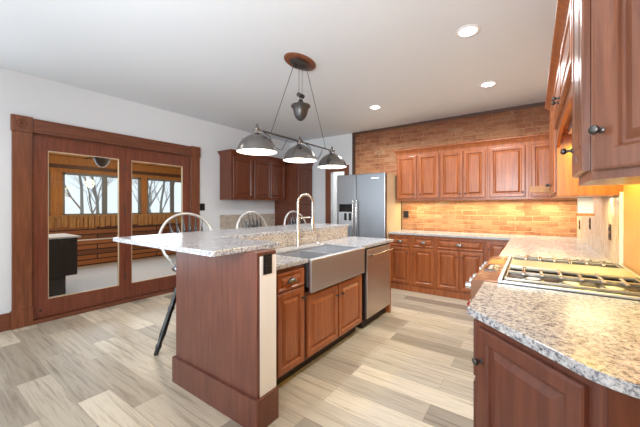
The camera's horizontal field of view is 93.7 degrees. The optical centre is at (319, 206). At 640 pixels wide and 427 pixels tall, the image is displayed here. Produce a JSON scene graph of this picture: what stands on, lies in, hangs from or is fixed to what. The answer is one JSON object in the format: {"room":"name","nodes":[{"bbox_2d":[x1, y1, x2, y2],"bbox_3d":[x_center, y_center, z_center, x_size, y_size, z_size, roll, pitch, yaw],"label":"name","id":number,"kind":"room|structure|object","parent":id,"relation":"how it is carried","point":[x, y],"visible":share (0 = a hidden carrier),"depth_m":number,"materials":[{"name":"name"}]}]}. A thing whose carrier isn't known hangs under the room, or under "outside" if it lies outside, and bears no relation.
{"room":"kitchen","nodes":[
{"label":"kitchen","id":0,"kind":"room"},
{"bbox_2d":[49,155,180,266],"bbox_3d":[-5.735,0.120,6.345,0.100,2.440,8.700,0,0,35],"label":"wall","id":1,"kind":"structure","parent":0,"point":[90,252],"depth_m":7.14,"materials":[{"name":"brown wood"}]},
{"bbox_2d":[49,171,49,215],"bbox_3d":[-6.278,-0.280,5.572,0.050,0.960,1.910,0,0,35],"label":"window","id":2,"kind":"structure","parent":1,"relation":"in","point":[49,171],"depth_m":6.33,"materials":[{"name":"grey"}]},
{"bbox_2d":[77,237,112,240],"bbox_3d":[-6.000,0.745,5.859,0.032,0.042,3.600,0,0,35],"label":"conduit","id":3,"kind":"object","parent":1,"relation":"attached to","point":[111,237],"visible":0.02,"depth_m":6.96,"materials":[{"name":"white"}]},
{"bbox_2d":[50,171,146,215],"bbox_3d":[-5.408,-0.280,6.787,0.120,0.960,5.300,0,0,35],"label":"trim","id":4,"kind":"structure","parent":1,"relation":"attached to","point":[56,177],"depth_m":6.42,"materials":[{"name":"brown wood"}]},
{"bbox_2d":[63,172,140,214],"bbox_3d":[-5.146,-0.280,7.165,0.050,0.960,1.600,0,0,35],"label":"window","id":5,"kind":"structure","parent":1,"relation":"in","point":[104,177],"depth_m":7.13,"materials":[{"name":"grey"}]},
{"bbox_2d":[49,213,180,228],"bbox_3d":[-5.669,0.329,6.299,0.060,0.298,8.500,0,0,35],"label":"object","id":6,"kind":"object","parent":1,"relation":"attached to","point":[140,219],"visible":0.49,"depth_m":7.07,"materials":[{"name":"brown wood"}]},
{"bbox_2d":[49,163,180,177],"bbox_3d":[-5.673,-0.880,6.301,0.050,0.080,8.700,0,0,35],"label":"trim","id":7,"kind":"structure","parent":1,"relation":"attached to","point":[54,165],"depth_m":7.07,"materials":[{"name":"brown wood"}]},
{"bbox_2d":[147,178,180,213],"bbox_3d":[-4.297,-0.280,8.360,0.050,0.960,1.050,0,0,35],"label":"window","id":8,"kind":"structure","parent":1,"relation":"in","point":[170,181],"depth_m":8.45,"materials":[{"name":"grey"}]},
{"bbox_2d":[49,152,180,168],"bbox_3d":[-4.271,-1.140,5.305,3.690,0.080,8.700,0,0,35],"label":"ceiling","id":9,"kind":"structure","parent":0,"point":[50,153],"depth_m":6.95,"materials":[{"name":"brown wood"}]},
{"bbox_2d":[93,157,109,166],"bbox_3d":[-4.280,-0.940,5.888,0.280,0.320,0.280,0,0,35],"label":"ceiling lamp","id":10,"kind":"object","parent":9,"relation":"attached to","point":[101,162],"visible":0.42,"depth_m":5.81,"materials":[{"name":"grey metal"}]},
{"bbox_2d":[0,67,290,313],"bbox_3d":[-2.696,-0.080,4.234,0.120,2.800,6.780,0,0,35],"label":"wall","id":11,"kind":"structure","parent":0,"point":[23,94],"depth_m":3.94,"materials":[{"name":"white paint"}]},
{"bbox_2d":[0,313,9,331],"bbox_3d":[-3.967,1.228,2.328,0.016,0.185,2.200,0,0,35],"label":"baseboard","id":12,"kind":"structure","parent":11,"relation":"attached to","point":[4,318],"depth_m":3.18,"materials":[{"name":"brown wood"}]},
{"bbox_2d":[10,130,32,329],"bbox_3d":[-3.270,0.245,3.291,0.036,2.150,0.176,0,0,35],"label":"trim","id":13,"kind":"structure","parent":11,"relation":"attached to","point":[21,315],"depth_m":3.28,"materials":[{"name":"brown wood"}]},
{"bbox_2d":[10,114,32,132],"bbox_3d":[-3.264,-0.912,3.286,0.052,0.175,0.176,0,0,35],"label":"trim","id":14,"kind":"structure","parent":11,"relation":"attached to","point":[21,123],"depth_m":3.27,"materials":[{"name":"brown wood"}]},
{"bbox_2d":[34,135,125,318],"bbox_3d":[-2.974,0.227,3.781,0.052,2.086,0.943,0,0,35],"label":"door","id":15,"kind":"structure","parent":11,"relation":"in","point":[44,306],"depth_m":3.54,"materials":[{"name":"brown wood"}]},
{"bbox_2d":[32,133,190,324],"bbox_3d":[-2.718,0.245,4.177,0.150,2.150,1.920,0,0,35],"label":"trim","id":16,"kind":"structure","parent":11,"relation":"attached to","point":[118,302],"depth_m":3.71,"materials":[{"name":"brown wood"}]},
{"bbox_2d":[33,119,191,155],"bbox_3d":[-2.663,-0.910,4.138,0.045,0.160,1.908,0,0,35],"label":"trim","id":17,"kind":"structure","parent":11,"relation":"attached to","point":[42,127],"depth_m":3.91,"materials":[{"name":"brown wood"}]},
{"bbox_2d":[125,148,188,298],"bbox_3d":[-2.434,0.227,4.548,0.042,2.086,0.942,0,0,35],"label":"door","id":18,"kind":"structure","parent":11,"relation":"in","point":[137,288],"depth_m":4.38,"materials":[{"name":"brown wood"}]},
{"bbox_2d":[191,157,199,231],"bbox_3d":[-2.068,0.245,4.982,0.036,2.150,0.158,0,0,35],"label":"trim","id":19,"kind":"structure","parent":11,"relation":"attached to","point":[195,161],"depth_m":4.97,"materials":[{"name":"brown wood"}]},
{"bbox_2d":[191,146,200,157],"bbox_3d":[-2.062,-0.912,4.978,0.052,0.175,0.158,0,0,35],"label":"trim","id":20,"kind":"structure","parent":11,"relation":"attached to","point":[195,151],"depth_m":4.96,"materials":[{"name":"brown wood"}]},
{"bbox_2d":[200,203,204,210],"bbox_3d":[-1.995,0.000,5.098,0.018,0.120,0.090,0,0,35],"label":"light switch","id":21,"kind":"object","parent":11,"relation":"attached to","point":[202,205],"visible":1,"depth_m":5.10,"materials":[{"name":"black plastic"}]},
{"bbox_2d":[217,149,253,199],"bbox_3d":[-1.516,-0.561,5.454,0.381,0.863,0.545,0,0,35],"label":"upper cabinet","id":22,"kind":"object","parent":11,"relation":"attached to","point":[236,169],"visible":0.98,"depth_m":5.32,"materials":[{"name":"brown wood"}]},
{"bbox_2d":[220,214,274,229],"bbox_3d":[-1.391,0.290,5.949,0.018,0.291,1.397,0,0,35],"label":"granite splash","id":23,"kind":"object","parent":11,"relation":"attached to","point":[226,221],"visible":0.54,"depth_m":5.77,"materials":[{"name":"beige stone"}]},
{"bbox_2d":[252,155,285,200],"bbox_3d":[-1.096,-0.561,6.043,0.381,0.863,0.900,0,0,35],"label":"upper cabinet","id":24,"kind":"object","parent":11,"relation":"attached to","point":[269,173],"visible":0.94,"depth_m":5.92,"materials":[{"name":"brown wood"}]},
{"bbox_2d":[0,254,474,426],"bbox_3d":[-2.111,1.380,3.770,8.990,0.120,8.700,0,0,35],"label":"floor","id":25,"kind":"structure","parent":0,"point":[412,365],"depth_m":2.39,"materials":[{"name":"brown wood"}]},
{"bbox_2d":[49,233,80,296],"bbox_3d":[-4.396,0.897,4.560,0.810,0.885,1.020,0,0,35],"label":"bar cabinet","id":26,"kind":"object","parent":25,"relation":"on","point":[62,246],"visible":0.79,"depth_m":4.57,"materials":[{"name":"grey wood"}]},
{"bbox_2d":[153,212,211,355],"bbox_3d":[-1.269,0.691,2.992,0.646,1.271,0.642,0,0,-5],"label":"bar stool","id":27,"kind":"object","parent":25,"relation":"on","point":[171,307],"visible":0.27,"depth_m":2.91,"materials":[{"name":"black paint"}]},
{"bbox_2d":[172,249,278,426],"bbox_3d":[-0.688,0.795,2.074,0.925,1.050,0.184,0,0,35],"label":"island end panel","id":28,"kind":"object","parent":25,"relation":"on","point":[225,357],"visible":0.87,"depth_m":1.90,"materials":[{"name":"brown wood"}]},
{"bbox_2d":[263,253,271,274],"bbox_3d":[-0.315,0.345,1.819,0.012,0.124,0.072,0,0,35],"label":"power outlet","id":29,"kind":"object","parent":28,"relation":"attached to","point":[267,258],"visible":1,"depth_m":1.81,"materials":[{"name":"black plastic"}]},
{"bbox_2d":[266,265,270,271],"bbox_3d":[-0.313,0.371,1.817,0.007,0.036,0.036,0,0,35],"label":"socket","id":30,"kind":"object","parent":29,"relation":"attached to","point":[268,267],"depth_m":1.81,"materials":[{"name":"black plastic"}]},
{"bbox_2d":[236,211,266,228],"bbox_3d":[-0.770,0.691,3.958,0.647,1.271,0.645,0,0,-10],"label":"bar stool","id":31,"kind":"object","parent":25,"relation":"on","point":[247,212],"visible":0.26,"depth_m":4.05,"materials":[{"name":"black paint"}]},
{"bbox_2d":[276,264,305,385],"bbox_3d":[-0.477,0.878,2.327,0.636,0.883,0.470,0,0,35],"label":"base cabinet","id":32,"kind":"object","parent":25,"relation":"on","point":[290,298],"visible":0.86,"depth_m":2.21,"materials":[{"name":"brown wood"}]},
{"bbox_2d":[272,236,393,269],"bbox_3d":[0.024,0.421,3.066,0.633,0.030,2.255,0,0,35],"label":"countertop","id":33,"kind":"structure","parent":32,"relation":"on","point":[282,262],"depth_m":3.25,"materials":[{"name":"stone"}]},
{"bbox_2d":[295,193,313,246],"bbox_3d":[-0.156,0.132,3.144,0.221,0.548,0.059,0,0,-28],"label":"kitchen faucet","id":34,"kind":"object","parent":33,"relation":"on","point":[298,238],"visible":1,"depth_m":3.10,"materials":[{"name":"silver metal"}]},
{"bbox_2d":[276,244,364,292],"bbox_3d":[-0.002,0.545,2.854,0.490,0.260,0.910,0,0,35],"label":"farmhouse sink","id":35,"kind":"object","parent":33,"relation":"in","point":[326,266],"visible":0.77,"depth_m":2.72,"materials":[{"name":"silver metal"}]},
{"bbox_2d":[278,250,328,287],"bbox_3d":[-0.143,0.535,2.678,0.425,0.210,0.420,0,0,35],"label":"basin","id":36,"kind":"object","parent":35,"relation":"in","point":[309,255],"depth_m":2.83,"materials":[{"name":"silver metal"}]},
{"bbox_2d":[305,246,354,252],"bbox_3d":[0.118,0.535,3.045,0.425,0.210,0.420,0,0,35],"label":"basin","id":37,"kind":"object","parent":35,"relation":"in","point":[323,249],"depth_m":3.22,"materials":[{"name":"silver metal"}]},
{"bbox_2d":[275,162,313,225],"bbox_3d":[-0.556,0.178,6.541,0.676,2.283,0.530,0,0,35],"label":"pantry","id":38,"kind":"object","parent":25,"relation":"on","point":[298,175],"visible":0.5,"depth_m":6.31,"materials":[{"name":"brown wood"}]},
{"bbox_2d":[283,211,305,224],"bbox_3d":[-0.248,0.691,4.691,0.647,1.271,0.645,0,0,-10],"label":"bar stool","id":39,"kind":"object","parent":25,"relation":"on","point":[289,212],"visible":0.16,"depth_m":4.75,"materials":[{"name":"black paint"}]},
{"bbox_2d":[297,274,361,370],"bbox_3d":[0.007,1.000,2.871,0.476,0.639,0.975,0,0,35],"label":"base cabinet","id":40,"kind":"object","parent":25,"relation":"on","point":[332,313],"visible":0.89,"depth_m":2.66,"materials":[{"name":"brown wood"}]},
{"bbox_2d":[337,172,400,238],"bbox_3d":[0.862,0.383,5.312,0.912,1.875,0.782,0,0,35],"label":"refrigerator","id":41,"kind":"object","parent":25,"relation":"on","point":[368,203],"visible":0.65,"depth_m":5.00,"materials":[{"name":"silver metal"}]},
{"bbox_2d":[356,243,392,327],"bbox_3d":[0.467,0.879,3.622,0.636,0.882,0.645,0,0,35],"label":"dishwasher","id":42,"kind":"object","parent":25,"relation":"on","point":[376,276],"visible":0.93,"depth_m":3.40,"materials":[{"name":"silver metal"}]},
{"bbox_2d":[385,242,390,312],"bbox_3d":[0.633,0.878,3.937,0.610,0.883,0.048,0,0,35],"label":"panel","id":43,"kind":"object","parent":25,"relation":"on","point":[388,307],"visible":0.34,"depth_m":3.77,"materials":[{"name":"brown wood"}]},
{"bbox_2d":[390,234,411,290],"bbox_3d":[1.449,0.878,5.030,0.364,0.883,0.661,0,0,35],"label":"base cabinet","id":44,"kind":"object","parent":25,"relation":"on","point":[401,254],"visible":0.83,"depth_m":4.78,"materials":[{"name":"brown wood"}]},
{"bbox_2d":[412,235,435,294],"bbox_3d":[1.744,0.878,4.820,0.359,0.883,0.661,0,0,35],"label":"base cabinet","id":45,"kind":"object","parent":25,"relation":"on","point":[423,247],"visible":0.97,"depth_m":4.58,"materials":[{"name":"brown wood"}]},
{"bbox_2d":[436,236,484,300],"bbox_3d":[2.158,0.878,4.526,0.655,0.883,0.661,0,0,35],"label":"base cabinet","id":46,"kind":"object","parent":25,"relation":"on","point":[457,259],"visible":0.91,"depth_m":4.31,"materials":[{"name":"brown wood"}]},
{"bbox_2d":[485,239,509,260],"bbox_3d":[2.544,0.878,4.252,0.289,0.883,0.661,0,0,35],"label":"base cabinet","id":47,"kind":"object","parent":25,"relation":"on","point":[493,247],"visible":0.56,"depth_m":4.04,"materials":[{"name":"brown wood"}]},
{"bbox_2d":[465,255,639,305],"bbox_3d":[1.417,0.842,1.857,0.801,0.956,0.958,0,0,35],"label":"gas range","id":48,"kind":"object","parent":25,"relation":"on","point":[603,279],"visible":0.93,"depth_m":1.68,"materials":[{"name":"silver metal"}]},
{"bbox_2d":[472,318,639,426],"bbox_3d":[0.937,0.879,1.081,0.675,0.882,0.831,0,0,35],"label":"base cabinet","id":49,"kind":"object","parent":25,"relation":"on","point":[515,385],"visible":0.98,"depth_m":0.93,"materials":[{"name":"brown wood"}]},
{"bbox_2d":[468,282,639,398],"bbox_3d":[0.927,0.421,1.074,0.703,0.030,0.880,0,0,35],"label":"countertop","id":50,"kind":"structure","parent":49,"relation":"on","point":[597,338],"depth_m":1.02,"materials":[{"name":"stone"}]},
{"bbox_3d":[-0.314,0.795,3.248,0.125,1.050,2.168,0,0,35],"label":"wall","id":51,"kind":"structure","parent":25,"relation":"on","visible":0},
{"bbox_2d":[113,223,348,256],"bbox_3d":[-0.346,0.253,3.040,1.275,0.030,2.605,0,0,35],"label":"countertop","id":52,"kind":"structure","parent":51,"relation":"on","point":[211,243],"depth_m":2.20,"materials":[{"name":"stone"}]},
{"bbox_2d":[239,227,347,248],"bbox_3d":[-0.256,0.338,3.206,0.016,0.135,2.160,0,0,35],"label":"granite riser","id":53,"kind":"object","parent":51,"relation":"attached to","point":[286,239],"visible":0.49,"depth_m":3.31,"materials":[{"name":"beige stone"}]},
{"bbox_2d":[0,0,556,142],"bbox_3d":[-0.564,-1.530,2.780,5.320,0.100,6.880,0,0,35],"label":"ceiling","id":54,"kind":"structure","parent":0,"point":[221,62],"depth_m":2.95,"materials":[{"name":"white paint"}]},
{"bbox_2d":[236,52,346,168],"bbox_3d":[-0.199,-0.975,3.052,0.350,1.009,1.525,0,0,35],"label":"pendant","id":55,"kind":"object","parent":54,"relation":"hanging from","point":[258,144],"visible":1,"depth_m":2.96,"materials":[{"name":"grey metal"}]},
{"bbox_2d":[369,105,381,108],"bbox_3d":[0.815,-1.475,4.440,0.190,0.008,0.190,0,0,35],"label":"recessed light","id":56,"kind":"object","parent":54,"relation":"in","point":[371,106],"visible":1,"depth_m":4.44,"materials":[{"name":"white"}]},
{"bbox_2d":[456,24,480,37],"bbox_3d":[1.244,-1.475,2.522,0.190,0.008,0.190,0,0,35],"label":"recessed light","id":57,"kind":"object","parent":54,"relation":"in","point":[466,31],"visible":1,"depth_m":2.51,"materials":[{"name":"white plastic"}]},
{"bbox_2d":[479,81,496,87],"bbox_3d":[2.022,-1.475,3.609,0.190,0.008,0.190,0,0,35],"label":"recessed light","id":58,"kind":"object","parent":54,"relation":"in","point":[488,83],"visible":1,"depth_m":3.61,"materials":[{"name":"white"}]},
{"bbox_2d":[291,133,351,223],"bbox_3d":[-0.034,-0.080,6.563,1.760,2.800,0.100,0,0,35],"label":"wall","id":59,"kind":"structure","parent":0,"point":[342,144],"depth_m":6.42,"materials":[{"name":"white paint"}]},
{"bbox_2d":[325,165,348,223],"bbox_3d":[0.351,0.235,6.213,0.565,2.170,0.025,0,0,35],"label":"trim","id":60,"kind":"structure","parent":59,"relation":"attached to","point":[346,170],"depth_m":6.32,"materials":[{"name":"brown wood"}]},
{"bbox_2d":[334,171,343,223],"bbox_3d":[0.774,-0.030,7.044,1.900,2.700,1.620,0,0,35],"label":"wall","id":61,"kind":"structure","parent":0,"point":[336,174],"depth_m":8.01,"materials":[{"name":"white paint"}]},
{"bbox_2d":[355,105,576,236],"bbox_3d":[2.126,-0.080,5.028,3.540,2.800,0.100,0,0,35],"label":"brick wall","id":62,"kind":"structure","parent":0,"point":[374,153],"depth_m":4.75,"materials":[{"name":"brown brick"}]},
{"bbox_2d":[352,133,354,174],"bbox_3d":[0.675,-0.080,5.986,0.065,2.800,0.020,0,0,35],"label":"trim","id":63,"kind":"structure","parent":62,"relation":"attached to","point":[353,134],"depth_m":5.98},
{"bbox_2d":[403,211,408,217],"bbox_3d":[1.537,0.130,5.365,0.090,0.120,0.030,0,0,35],"label":"wall switch","id":64,"kind":"object","parent":62,"relation":"attached to","point":[405,213],"visible":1,"depth_m":5.36,"materials":[{"name":"black plastic"}]},
{"bbox_2d":[393,146,441,200],"bbox_3d":[1.657,-0.531,5.050,0.751,0.853,0.404,0,0,35],"label":"upper cabinet","id":65,"kind":"object","parent":62,"relation":"attached to","point":[418,169],"visible":0.94,"depth_m":4.90,"materials":[{"name":"brown wood"}]},
{"bbox_2d":[355,102,544,134],"bbox_3d":[2.077,-1.458,4.989,3.375,0.045,0.020,0,0,35],"label":"trim","id":66,"kind":"structure","parent":62,"relation":"attached to","point":[539,103],"depth_m":4.87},
{"bbox_2d":[439,140,487,200],"bbox_3d":[2.233,-0.531,4.640,0.660,0.853,0.404,0,0,35],"label":"upper cabinet","id":67,"kind":"object","parent":62,"relation":"attached to","point":[463,166],"visible":0.96,"depth_m":4.49,"materials":[{"name":"brown wood"}]},
{"bbox_2d":[487,135,528,199],"bbox_3d":[2.702,-0.531,4.307,0.490,0.853,0.404,0,0,35],"label":"upper cabinet","id":68,"kind":"object","parent":62,"relation":"attached to","point":[508,158],"visible":0.97,"depth_m":4.17,"materials":[{"name":"brown wood"}]},
{"bbox_2d":[529,133,576,199],"bbox_3d":[3.121,-0.531,4.010,0.534,0.853,0.404,0,0,35],"label":"upper cabinet","id":69,"kind":"object","parent":62,"relation":"attached to","point":[538,143],"visible":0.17,"depth_m":3.97,"materials":[{"name":"brown wood"}]},
{"bbox_2d":[593,184,639,275],"bbox_3d":[1.535,-0.080,1.228,0.100,2.800,6.780,0,0,35],"label":"wall","id":70,"kind":"structure","parent":0,"point":[631,193],"depth_m":1.83,"materials":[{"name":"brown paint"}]},
{"bbox_2d":[548,0,571,147],"bbox_3d":[1.482,-0.690,1.591,0.404,0.510,1.288,0,0,35],"label":"upper cabinet","id":71,"kind":"object","parent":70,"relation":"attached to","point":[560,69],"visible":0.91,"depth_m":1.57,"materials":[{"name":"brown wood"}]},
{"bbox_2d":[568,120,571,133],"bbox_3d":[1.524,-0.507,1.567,0.290,0.056,0.880,0,0,35],"label":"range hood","id":72,"kind":"object","parent":71,"relation":"attached to","point":[570,124],"visible":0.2,"depth_m":1.93,"materials":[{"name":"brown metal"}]},
{"bbox_2d":[545,82,622,197],"bbox_3d":[2.072,-0.512,2.422,0.404,0.865,0.750,0,0,35],"label":"upper cabinet","id":73,"kind":"object","parent":70,"relation":"attached to","point":[562,184],"visible":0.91,"depth_m":2.19,"materials":[{"name":"brown wood"}]},
{"bbox_2d":[529,186,548,192],"bbox_3d":[2.096,-0.168,2.838,0.190,0.065,0.045,0,0,35],"label":"shelf","id":74,"kind":"object","parent":73,"relation":"attached to","point":[532,189],"visible":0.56,"depth_m":2.83,"materials":[{"name":"brown wood"}]},
{"bbox_2d":[576,198,593,215],"bbox_3d":[2.249,-0.002,2.548,0.115,0.154,0.060,0,0,35],"label":"cabinet box","id":75,"kind":"object","parent":73,"relation":"attached to","point":[584,205],"visible":0.93,"depth_m":2.53,"materials":[{"name":"white"}]},
{"bbox_2d":[577,196,618,263],"bbox_3d":[2.736,0.164,3.017,0.013,0.484,2.468,0,0,35],"label":"backsplash","id":76,"kind":"structure","parent":70,"relation":"attached to","point":[606,209],"depth_m":2.49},
{"bbox_2d":[608,224,610,239],"bbox_3d":[2.191,0.190,2.271,0.010,0.120,0.072,0,0,35],"label":"power outlet","id":77,"kind":"object","parent":76,"relation":"attached to","point":[609,225],"visible":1,"depth_m":2.26,"materials":[{"name":"black plastic"}]},
{"bbox_2d":[560,0,639,185],"bbox_3d":[1.015,-0.512,0.935,0.404,0.865,0.320,0,0,35],"label":"upper cabinet","id":78,"kind":"object","parent":70,"relation":"attached to","point":[581,150],"visible":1,"depth_m":0.93,"materials":[{"name":"brown wood"}]},
{"bbox_2d":[588,0,639,179],"bbox_3d":[0.939,-0.512,0.636,0.301,0.865,0.540,0,0,-10],"label":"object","id":79,"kind":"object","parent":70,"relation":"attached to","point":[615,128],"visible":1,"depth_m":0.81,"materials":[{"name":"brown wood"}]},
{"bbox_2d":[619,192,622,264],"bbox_3d":[2.015,0.153,2.006,0.017,0.506,0.015,0,0,35],"label":"trim","id":80,"kind":"structure","parent":70,"relation":"attached to","point":[621,193],"depth_m":2.00,"materials":[{"name":"white wood"}]},
{"bbox_3d":[2.253,0.879,2.994,0.726,0.883,1.820,0,0,35],"label":"base cabinet","id":81,"kind":"object","parent":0,"visible":0},
{"bbox_2d":[389,230,612,262],"bbox_3d":[1.764,0.421,3.715,2.399,0.030,2.450,0,0,35],"label":"countertop","id":82,"kind":"structure","parent":81,"relation":"on","point":[573,248],"depth_m":3.25,"materials":[{"name":"stone"}]},
{"label":"outside","id":83,"kind":"structure","parent":0,"visible":0},
{"bbox_3d":[-22.085,1.870,27.963,51.600,0.100,100.000,0,0,35],"label":"ground","id":84,"kind":"structure","parent":83,"visible":0},
{"bbox_2d":[68,175,101,212],"bbox_3d":[-10.912,-2.932,13.745,5.254,9.522,5.322,0,0,35],"label":"bare tree","id":85,"kind":"object","parent":84,"relation":"on","point":[94,191],"visible":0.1,"depth_m":13.42,"materials":[{"name":"grey plant"}]},
{"bbox_2d":[65,176,116,213],"bbox_3d":[-8.604,-1.681,10.402,4.046,7.005,3.278,0,0,-11],"label":"bare tree","id":86,"kind":"object","parent":84,"relation":"on","point":[81,207],"visible":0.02,"depth_m":10.27,"materials":[{"name":"grey plant"}]},
{"bbox_2d":[132,179,164,212],"bbox_3d":[-7.382,-1.453,13.243,5.215,6.554,3.201,0,0,44],"label":"bare tree","id":87,"kind":"object","parent":84,"relation":"on","point":[150,195],"visible":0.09,"depth_m":13.08,"materials":[{"name":"grey plant"}]},
{"bbox_2d":[151,181,174,211],"bbox_3d":[-8.485,-2.859,15.868,4.524,9.398,7.935,0,0,-25],"label":"bare tree","id":88,"kind":"object","parent":84,"relation":"on","point":[163,188],"visible":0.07,"depth_m":16.55,"materials":[{"name":"grey plant"}]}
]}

